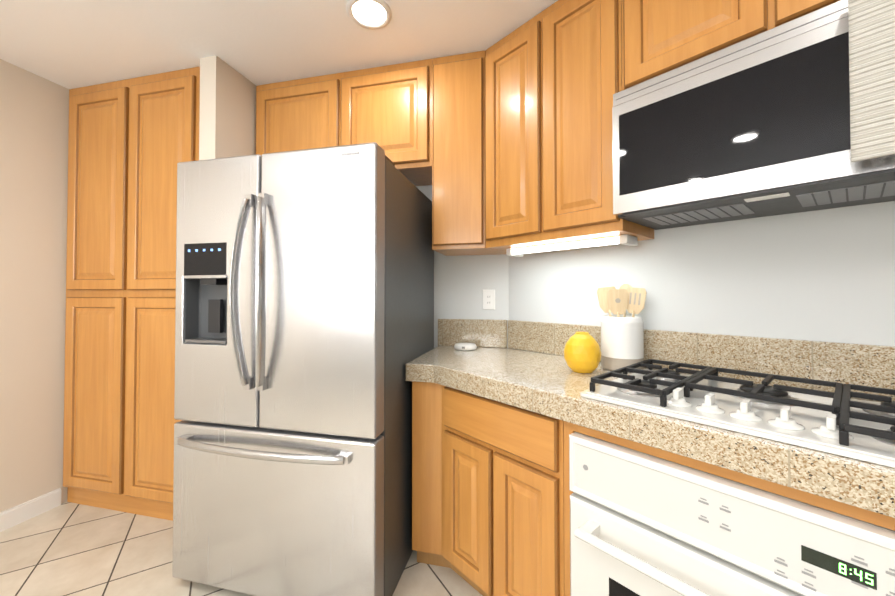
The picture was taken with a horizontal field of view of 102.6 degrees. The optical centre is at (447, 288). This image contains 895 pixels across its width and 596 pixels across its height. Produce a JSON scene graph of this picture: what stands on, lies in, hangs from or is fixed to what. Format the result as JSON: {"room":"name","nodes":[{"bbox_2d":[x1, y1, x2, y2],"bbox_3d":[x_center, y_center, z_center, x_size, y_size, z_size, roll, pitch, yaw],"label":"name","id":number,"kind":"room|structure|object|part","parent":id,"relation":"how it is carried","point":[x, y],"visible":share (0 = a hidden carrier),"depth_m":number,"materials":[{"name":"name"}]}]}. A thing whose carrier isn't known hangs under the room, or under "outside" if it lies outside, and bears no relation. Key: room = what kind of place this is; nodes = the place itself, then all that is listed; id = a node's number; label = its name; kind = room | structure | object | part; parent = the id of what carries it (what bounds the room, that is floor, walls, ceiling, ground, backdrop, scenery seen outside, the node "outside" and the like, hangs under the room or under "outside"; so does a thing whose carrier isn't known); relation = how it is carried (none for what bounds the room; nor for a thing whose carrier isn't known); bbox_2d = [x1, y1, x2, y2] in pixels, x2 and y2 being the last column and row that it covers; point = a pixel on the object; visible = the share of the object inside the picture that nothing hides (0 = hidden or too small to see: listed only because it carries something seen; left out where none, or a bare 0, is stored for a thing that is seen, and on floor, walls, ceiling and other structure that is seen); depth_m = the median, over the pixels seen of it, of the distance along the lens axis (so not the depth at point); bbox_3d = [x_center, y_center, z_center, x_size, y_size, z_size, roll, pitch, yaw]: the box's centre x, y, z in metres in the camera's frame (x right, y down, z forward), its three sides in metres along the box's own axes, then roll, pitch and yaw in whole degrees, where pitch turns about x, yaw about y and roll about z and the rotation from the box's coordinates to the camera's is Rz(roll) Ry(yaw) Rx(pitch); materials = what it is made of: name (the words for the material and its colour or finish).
{"room":"kitchen","nodes":[
{"label":"kitchen","id":0,"kind":"room"},
{"bbox_2d":[0,59,68,511],"bbox_3d":[-2.635,0.016,0.733,0.120,2.440,4.170,0,-1,13],"label":"wall","id":1,"kind":"structure","parent":0,"point":[34,121],"depth_m":1.97,"materials":[{"name":"beige paint"}]},
{"bbox_2d":[0,488,61,531],"bbox_3d":[-2.628,1.184,0.449,0.014,0.095,3.355,0,-1,13],"label":"baseboard","id":2,"kind":"structure","parent":1,"relation":"attached to","point":[21,513],"depth_m":1.95,"materials":[{"name":"white wood"}]},
{"bbox_2d":[199,55,255,159],"bbox_3d":[-1.162,0.037,2.107,0.100,2.440,0.585,0,-1,13],"label":"wall","id":3,"kind":"structure","parent":0,"point":[227,124],"depth_m":1.88,"materials":[{"name":"beige paint"}]},
{"bbox_2d":[0,501,482,595],"bbox_3d":[0.044,1.257,0.156,5.850,0.060,4.300,0,-1,13],"label":"floor","id":4,"kind":"structure","parent":0,"point":[66,548],"depth_m":1.63,"materials":[{"name":"tile"}]},
{"bbox_2d":[63,66,199,520],"bbox_3d":[-1.704,0.040,2.246,0.994,2.437,0.551,0,-1,13],"label":"pantry cabinet","id":5,"kind":"object","parent":4,"relation":"on","point":[132,142],"visible":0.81,"depth_m":1.99,"materials":[{"name":"brown wood"}]},
{"bbox_2d":[172,142,433,595],"bbox_3d":[-0.618,0.360,1.756,0.910,1.783,0.892,0,-1,13],"label":"refrigerator","id":6,"kind":"object","parent":4,"relation":"on","point":[304,321],"visible":0.98,"depth_m":1.39,"materials":[{"name":"grey metal"}]},
{"bbox_3d":[-0.715,0.069,1.401,0.800,1.141,0.148,0,-1,13],"label":"handle","id":7,"kind":"part","parent":6,"relation":"part of","materials":[{"name":"silver metal"}]},
{"bbox_2d":[412,381,651,595],"bbox_3d":[0.232,0.832,1.660,0.674,0.836,1.050,1,-1,-41],"label":"base cabinet","id":8,"kind":"object","parent":4,"relation":"on","point":[491,492],"depth_m":1.33,"materials":[{"name":"brown wood"}]},
{"bbox_2d":[406,319,894,517],"bbox_3d":[0.749,0.284,1.060,0.707,0.238,2.687,1,-1,-41],"label":"countertop","id":9,"kind":"structure","parent":8,"relation":"on","point":[529,368],"depth_m":1.14,"materials":[{"name":"stone"}]},
{"bbox_2d":[454,343,476,350],"bbox_3d":[0.100,0.323,2.001,0.124,0.031,0.126,0,-1,13],"label":"sensor","id":10,"kind":"object","parent":9,"relation":"on","point":[465,346],"visible":0.96,"depth_m":1.96,"materials":[{"name":"white plastic"}]},
{"bbox_2d":[564,332,600,372],"bbox_3d":[0.535,0.253,1.425,0.140,0.155,0.140,1,-1,-41],"label":"lemon","id":11,"kind":"object","parent":9,"relation":"on","point":[582,352],"visible":1,"depth_m":1.38,"materials":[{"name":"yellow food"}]},
{"bbox_2d":[600,315,643,370],"bbox_3d":[0.719,0.223,1.479,0.162,0.215,0.162,1,-1,-41],"label":"utensil crock","id":12,"kind":"object","parent":9,"relation":"on","point":[622,340],"visible":0.92,"depth_m":1.41,"materials":[{"name":"white ceramic"}]},
{"bbox_2d":[597,287,604,311],"bbox_3d":[0.709,0.149,1.514,0.144,0.335,0.042,0,-1,1],"label":"wooden utensil","id":13,"kind":"object","parent":12,"relation":"in","point":[601,291],"depth_m":1.52,"materials":[{"name":"brown wood"}]},
{"bbox_2d":[605,284,646,316],"bbox_3d":[0.726,0.155,1.452,0.142,0.320,0.034,0,-1,22],"label":"wooden utensil","id":14,"kind":"object","parent":12,"relation":"in","point":[621,299],"depth_m":1.45,"materials":[{"name":"brown wood"}]},
{"bbox_2d":[580,359,894,467],"bbox_3d":[0.840,0.295,0.969,0.520,0.055,0.760,1,-1,-41],"label":"gas cooktop","id":15,"kind":"object","parent":9,"relation":"in","point":[814,429],"depth_m":0.90,"materials":[{"name":"white metal"}]},
{"bbox_3d":[0.842,0.288,0.971,0.478,0.040,0.713,1,-1,-41],"label":"cooktop grate","id":16,"kind":"part","parent":15,"relation":"part of","materials":[{"name":"black metal"}]},
{"bbox_2d":[569,432,894,595],"bbox_3d":[0.805,0.787,0.964,0.684,0.696,0.746,1,-1,-41],"label":"wall oven","id":17,"kind":"object","parent":8,"relation":"in","point":[643,524],"visible":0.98,"depth_m":0.82,"materials":[{"name":"white metal"}]},
{"bbox_2d":[0,0,557,88],"bbox_3d":[0.044,-1.243,0.194,5.850,0.060,4.300,0,-1,13],"label":"ceiling","id":18,"kind":"structure","parent":0,"point":[70,44],"depth_m":1.69,"materials":[{"name":"white paint"}]},
{"bbox_2d":[347,0,391,29],"bbox_3d":[-0.337,-1.187,1.547,0.189,0.009,0.189,0,-1,7],"label":"recessed light","id":19,"kind":"object","parent":18,"relation":"in","point":[372,14],"visible":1,"depth_m":1.53,"materials":[{"name":"white"}]},
{"bbox_2d":[416,185,508,347],"bbox_3d":[-0.875,0.041,2.401,3.050,2.440,0.120,0,-1,13],"label":"wall","id":20,"kind":"structure","parent":0,"point":[462,283],"depth_m":2.11,"materials":[{"name":"white paint"}]},
{"bbox_2d":[256,51,505,255],"bbox_3d":[-0.345,-0.688,2.054,1.515,0.987,0.331,0,-1,13],"label":"upper cabinet","id":21,"kind":"object","parent":20,"relation":"attached to","point":[421,123],"visible":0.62,"depth_m":1.86,"materials":[{"name":"brown wood"}]},
{"bbox_2d":[483,290,494,309],"bbox_3d":[0.239,0.066,2.075,0.072,0.116,0.008,0,-1,13],"label":"electrical outlet plate","id":22,"kind":"object","parent":20,"relation":"attached to","point":[488,299],"visible":1,"depth_m":2.07,"materials":[{"name":"white plastic"}]},
{"bbox_2d":[509,201,894,345],"bbox_3d":[1.420,0.019,0.931,0.120,2.440,3.600,1,-1,-41],"label":"wall","id":23,"kind":"structure","parent":0,"point":[826,275],"depth_m":1.26,"materials":[{"name":"white paint"}]},
{"bbox_2d":[485,0,839,249],"bbox_3d":[1.038,-0.703,1.032,0.326,0.987,2.240,1,-1,-41],"label":"upper cabinet","id":24,"kind":"object","parent":23,"relation":"attached to","point":[559,74],"visible":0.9,"depth_m":1.40,"materials":[{"name":"brown wood"}]},
{"bbox_2d":[506,234,637,256],"bbox_3d":[0.523,-0.183,1.603,0.102,0.034,0.580,1,-1,-41],"label":"under-cabinet light","id":25,"kind":"object","parent":24,"relation":"attached to","point":[627,239],"visible":0.98,"depth_m":1.52,"materials":[{"name":"white plastic"}]},
{"bbox_2d":[612,0,894,229],"bbox_3d":[0.938,-0.454,1.044,0.457,0.422,0.760,1,-1,-41],"label":"over-the-range microwave","id":26,"kind":"object","parent":24,"relation":"attached to","point":[757,126],"visible":0.77,"depth_m":0.97,"materials":[{"name":"silver metal"}]},
{"bbox_2d":[848,0,894,161],"bbox_3d":[0.904,-0.467,0.756,0.067,0.396,0.076,1,-1,-41],"label":"window shade","id":27,"kind":"object","parent":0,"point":[871,23],"visible":1,"depth_m":0.74,"materials":[{"name":"fabric"}]}
]}

